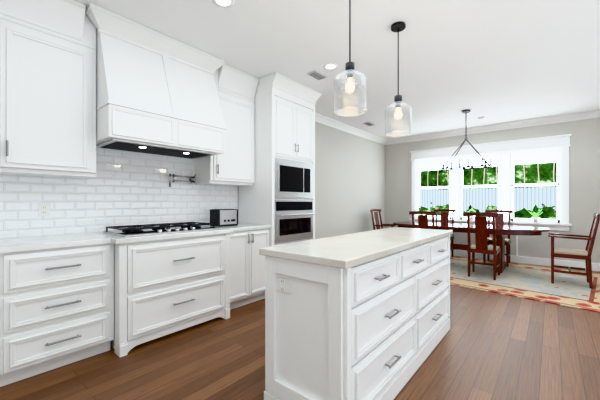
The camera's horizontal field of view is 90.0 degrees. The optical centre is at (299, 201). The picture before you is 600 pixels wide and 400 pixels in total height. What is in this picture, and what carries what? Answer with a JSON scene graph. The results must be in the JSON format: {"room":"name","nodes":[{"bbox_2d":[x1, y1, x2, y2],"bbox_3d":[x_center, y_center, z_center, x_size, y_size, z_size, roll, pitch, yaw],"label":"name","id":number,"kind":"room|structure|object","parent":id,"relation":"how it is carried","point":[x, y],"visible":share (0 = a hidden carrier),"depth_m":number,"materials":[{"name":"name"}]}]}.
{"room":"kitchen","nodes":[
{"label":"kitchen","id":0,"kind":"room"},
{"bbox_2d":[0,122,384,238],"bbox_3d":[-1.173,-0.185,3.745,0.128,2.750,10.470,0,0,40],"label":"wall","id":1,"kind":"structure","parent":0,"point":[121,188],"depth_m":3.24,"materials":[{"name":"white tile"}]},
{"bbox_2d":[0,0,3,167],"bbox_3d":[-2.377,-0.899,1.930,0.353,1.318,0.600,0,0,40],"label":"upper cabinet","id":2,"kind":"object","parent":1,"relation":"attached to","point":[1,1],"depth_m":2.07,"materials":[{"name":"white paint"}]},
{"bbox_2d":[38,203,49,216],"bbox_3d":[-2.129,0.065,2.498,0.008,0.115,0.075,0,0,40],"label":"outlet","id":3,"kind":"object","parent":1,"relation":"attached to","point":[43,209],"visible":1,"depth_m":2.50,"materials":[{"name":"white plastic"}]},
{"bbox_2d":[0,0,95,175],"bbox_3d":[-1.999,-0.899,2.380,0.353,1.318,0.576,0,0,40],"label":"upper cabinet","id":4,"kind":"object","parent":1,"relation":"attached to","point":[47,88],"depth_m":2.26,"materials":[{"name":"white paint"}]},
{"bbox_2d":[85,3,226,158],"bbox_3d":[-1.361,-1.024,2.935,0.617,1.068,1.265,0,0,40],"label":"range hood","id":5,"kind":"object","parent":1,"relation":"attached to","point":[156,93],"visible":0.96,"depth_m":2.68,"materials":[{"name":"white paint"}]},
{"bbox_2d":[169,174,195,186],"bbox_3d":[-1.309,-0.240,3.330,0.109,0.170,0.445,0,0,23],"label":"pot filler","id":6,"kind":"object","parent":1,"relation":"attached to","point":[191,179],"visible":1,"depth_m":3.33,"materials":[{"name":"silver metal"}]},
{"bbox_2d":[195,64,258,185],"bbox_3d":[-0.880,-0.884,3.663,0.418,1.348,0.639,0,0,40],"label":"upper cabinet","id":7,"kind":"object","parent":1,"relation":"attached to","point":[234,165],"visible":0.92,"depth_m":3.58,"materials":[{"name":"white paint"}]},
{"bbox_2d":[315,113,386,144],"bbox_3d":[0.967,-1.502,6.134,0.095,0.115,3.580,0,0,40],"label":"crown molding","id":8,"kind":"structure","parent":1,"relation":"attached to","point":[325,120],"depth_m":6.13,"materials":[{"name":"white wood"}]},
{"bbox_2d":[0,262,599,399],"bbox_3d":[1.073,1.220,1.978,5.840,0.060,10.650,0,0,40],"label":"floor","id":9,"kind":"structure","parent":0,"point":[492,346],"depth_m":2.21,"materials":[{"name":"brown wood"}]},
{"bbox_2d":[0,243,113,386],"bbox_3d":[-1.898,0.755,2.299,0.614,0.868,0.654,0,0,40],"label":"base cabinet","id":10,"kind":"object","parent":9,"relation":"on","point":[56,307],"depth_m":2.07,"materials":[{"name":"white paint"}]},
{"bbox_2d":[0,223,270,253],"bbox_3d":[-1.653,0.300,2.505,0.723,0.040,3.412,0,0,40],"label":"countertop","id":11,"kind":"structure","parent":10,"relation":"on","point":[18,244],"depth_m":2.32,"materials":[{"name":"white stone"}]},
{"bbox_2d":[102,222,220,236],"bbox_3d":[-1.302,0.251,2.901,0.535,0.056,0.900,0,0,40],"label":"gas cooktop","id":12,"kind":"object","parent":11,"relation":"in","point":[143,229],"visible":1,"depth_m":2.75,"materials":[{"name":"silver metal"}]},
{"bbox_2d":[210,209,237,226],"bbox_3d":[-0.892,0.180,3.535,0.191,0.197,0.270,0,0,40],"label":"toaster","id":13,"kind":"object","parent":11,"relation":"on","point":[222,217],"visible":0.94,"depth_m":3.46,"materials":[{"name":"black metal"}]},
{"bbox_2d":[110,233,229,356],"bbox_3d":[-1.305,0.755,2.903,0.744,0.869,1.029,0,0,40],"label":"base cabinet","id":14,"kind":"object","parent":9,"relation":"on","point":[165,287],"visible":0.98,"depth_m":2.58,"materials":[{"name":"white paint"}]},
{"bbox_2d":[230,229,268,309],"bbox_3d":[-0.806,0.755,3.589,0.628,0.868,0.658,0,0,40],"label":"base cabinet","id":15,"kind":"object","parent":9,"relation":"on","point":[247,266],"depth_m":3.39,"materials":[{"name":"white paint"}]},
{"bbox_2d":[238,72,321,246],"bbox_3d":[-0.261,-0.184,4.172,0.713,2.748,0.926,0,0,40],"label":"tall cabinet","id":16,"kind":"object","parent":9,"relation":"on","point":[278,196],"visible":0.69,"depth_m":3.83,"materials":[{"name":"white paint"}]},
{"bbox_2d":[264,235,449,399],"bbox_3d":[0.610,0.748,2.262,0.596,0.885,1.880,0,0,40],"label":"kitchen island","id":17,"kind":"object","parent":9,"relation":"on","point":[377,329],"visible":0.96,"depth_m":1.63,"materials":[{"name":"white paint"}]},
{"bbox_2d":[276,277,290,293],"bbox_3d":[-0.094,0.455,1.645,0.115,0.075,0.008,0,0,40],"label":"outlet","id":18,"kind":"object","parent":17,"relation":"attached to","point":[283,284],"visible":1,"depth_m":1.64,"materials":[{"name":"white plastic"}]},
{"bbox_2d":[259,227,452,268],"bbox_3d":[0.600,0.284,2.271,0.580,0.039,1.910,0,0,40],"label":"island countertop","id":19,"kind":"structure","parent":17,"relation":"on","point":[346,251],"depth_m":1.79,"materials":[{"name":"stone"}]},
{"bbox_2d":[450,255,599,312],"bbox_3d":[3.095,1.183,5.105,2.440,0.011,3.520,0,0,-44],"label":"dining rug","id":20,"kind":"object","parent":9,"relation":"on","point":[529,282],"visible":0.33,"depth_m":4.33,"materials":[{"name":"beige fabric"}]},
{"bbox_2d":[370,209,394,229],"bbox_3d":[1.874,0.666,6.547,0.565,1.022,0.510,0,0,40],"label":"chair","id":21,"kind":"object","parent":20,"relation":"on","point":[377,225],"visible":0.42,"depth_m":6.65,"materials":[{"name":"brown wood"}]},
{"bbox_2d":[409,211,436,228],"bbox_3d":[2.242,0.666,5.301,0.460,1.022,0.535,0,0,40],"label":"chair","id":22,"kind":"object","parent":20,"relation":"on","point":[422,221],"visible":0.46,"depth_m":5.13,"materials":[{"name":"brown wood"}]},
{"bbox_2d":[434,209,455,256],"bbox_3d":[3.042,0.666,6.425,0.460,1.022,0.535,0,0,40],"label":"chair","id":23,"kind":"object","parent":20,"relation":"on","point":[445,216],"visible":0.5,"depth_m":6.56,"materials":[{"name":"brown wood"}]},
{"bbox_2d":[392,222,549,272],"bbox_3d":[3.002,0.803,5.600,2.560,0.747,1.060,0,0,40],"label":"dining table","id":24,"kind":"object","parent":20,"relation":"on","point":[502,231],"visible":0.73,"depth_m":5.11,"materials":[{"name":"brown wood"}]},
{"bbox_2d":[464,212,500,279],"bbox_3d":[2.901,0.666,4.749,0.460,1.022,0.535,0,0,40],"label":"chair","id":25,"kind":"object","parent":20,"relation":"on","point":[481,245],"visible":1,"depth_m":4.62,"materials":[{"name":"brown wood"}]},
{"bbox_2d":[483,210,512,266],"bbox_3d":[3.808,0.666,5.783,0.460,1.022,0.535,0,0,40],"label":"chair","id":26,"kind":"object","parent":20,"relation":"on","point":[499,220],"visible":0.65,"depth_m":5.83,"materials":[{"name":"brown wood"}]},
{"bbox_2d":[548,213,599,288],"bbox_3d":[3.965,0.666,4.348,0.565,1.022,0.510,0,0,40],"label":"chair","id":27,"kind":"object","parent":20,"relation":"on","point":[585,254],"visible":1,"depth_m":4.26,"materials":[{"name":"brown wood"}]},
{"bbox_2d":[75,0,599,138],"bbox_3d":[1.073,-1.600,1.978,5.840,0.080,10.650,0,0,40],"label":"ceiling","id":28,"kind":"structure","parent":0,"point":[492,62],"depth_m":3.05,"materials":[{"name":"white paint"}]},
{"bbox_2d":[212,0,234,8],"bbox_3d":[-0.594,-1.557,2.326,0.168,0.005,0.168,0,0,31],"label":"recessed light","id":29,"kind":"object","parent":28,"relation":"in","point":[225,4],"depth_m":2.35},
{"bbox_2d":[307,70,326,79],"bbox_3d":[0.210,-1.553,3.688,0.130,0.013,0.240,0,0,40],"label":"ceiling vent","id":30,"kind":"object","parent":28,"relation":"in","point":[315,74],"depth_m":3.67,"materials":[{"name":"grey metal"}]},
{"bbox_2d":[323,63,337,69],"bbox_3d":[0.351,-1.557,3.452,0.168,0.005,0.168,0,0,31],"label":"recessed light","id":31,"kind":"object","parent":28,"relation":"in","point":[330,66],"depth_m":3.45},
{"bbox_2d":[334,0,366,116],"bbox_3d":[0.349,-1.094,2.096,0.228,0.932,0.228,0,0,40],"label":"pendant light","id":32,"kind":"object","parent":28,"relation":"hanging from","point":[350,71],"visible":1,"depth_m":2.08,"materials":[{"name":"clear glass"}]},
{"bbox_2d":[385,21,411,136],"bbox_3d":[0.868,-1.079,2.653,0.228,0.962,0.228,0,0,40],"label":"pendant light","id":33,"kind":"object","parent":28,"relation":"hanging from","point":[399,26],"visible":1,"depth_m":2.63,"materials":[{"name":"clear glass"}]},
{"bbox_2d":[440,109,492,170],"bbox_3d":[2.832,-1.065,5.117,0.776,0.990,0.356,0,0,40],"label":"chandelier","id":34,"kind":"object","parent":28,"relation":"hanging from","point":[464,167],"visible":1,"depth_m":5.11,"materials":[{"name":"black metal"}]},
{"bbox_2d":[385,118,599,262],"bbox_3d":[4.354,-0.185,5.889,5.600,2.750,0.160,0,0,40],"label":"wall","id":35,"kind":"structure","parent":0,"point":[584,176],"depth_m":5.60,"materials":[{"name":"beige paint"}]},
{"bbox_2d":[409,134,571,230],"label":"window","id":36,"kind":"structure","parent":35,"relation":"in","point":[548,149],"depth_m":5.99,"materials":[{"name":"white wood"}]},
{"bbox_2d":[467,208,475,219],"bbox_3d":[3.649,0.260,6.357,0.184,0.258,0.121,0,0,40],"label":"plant","id":37,"kind":"object","parent":36,"relation":"on","point":[472,217],"visible":0.56,"depth_m":6.33,"materials":[{"name":"green plant"}]},
{"bbox_2d":[525,205,542,222],"bbox_3d":[4.428,0.215,5.677,0.275,0.347,0.163,0,0,40],"label":"plant","id":38,"kind":"object","parent":36,"relation":"on","point":[536,218],"visible":1,"depth_m":5.63,"materials":[{"name":"green plant"}]},
{"bbox_2d":[386,110,599,144],"bbox_3d":[4.230,-1.502,5.826,5.489,0.115,0.095,0,0,40],"label":"crown molding","id":39,"kind":"structure","parent":35,"relation":"attached to","point":[596,113],"depth_m":5.96,"materials":[{"name":"white wood"}]},
{"bbox_2d":[450,235,599,271],"bbox_3d":[4.287,0.858,5.822,5.580,0.665,0.028,0,0,40],"label":"baseboard","id":40,"kind":"structure","parent":35,"relation":"attached to","point":[534,260],"depth_m":5.69,"materials":[{"name":"white wood"}]}
]}

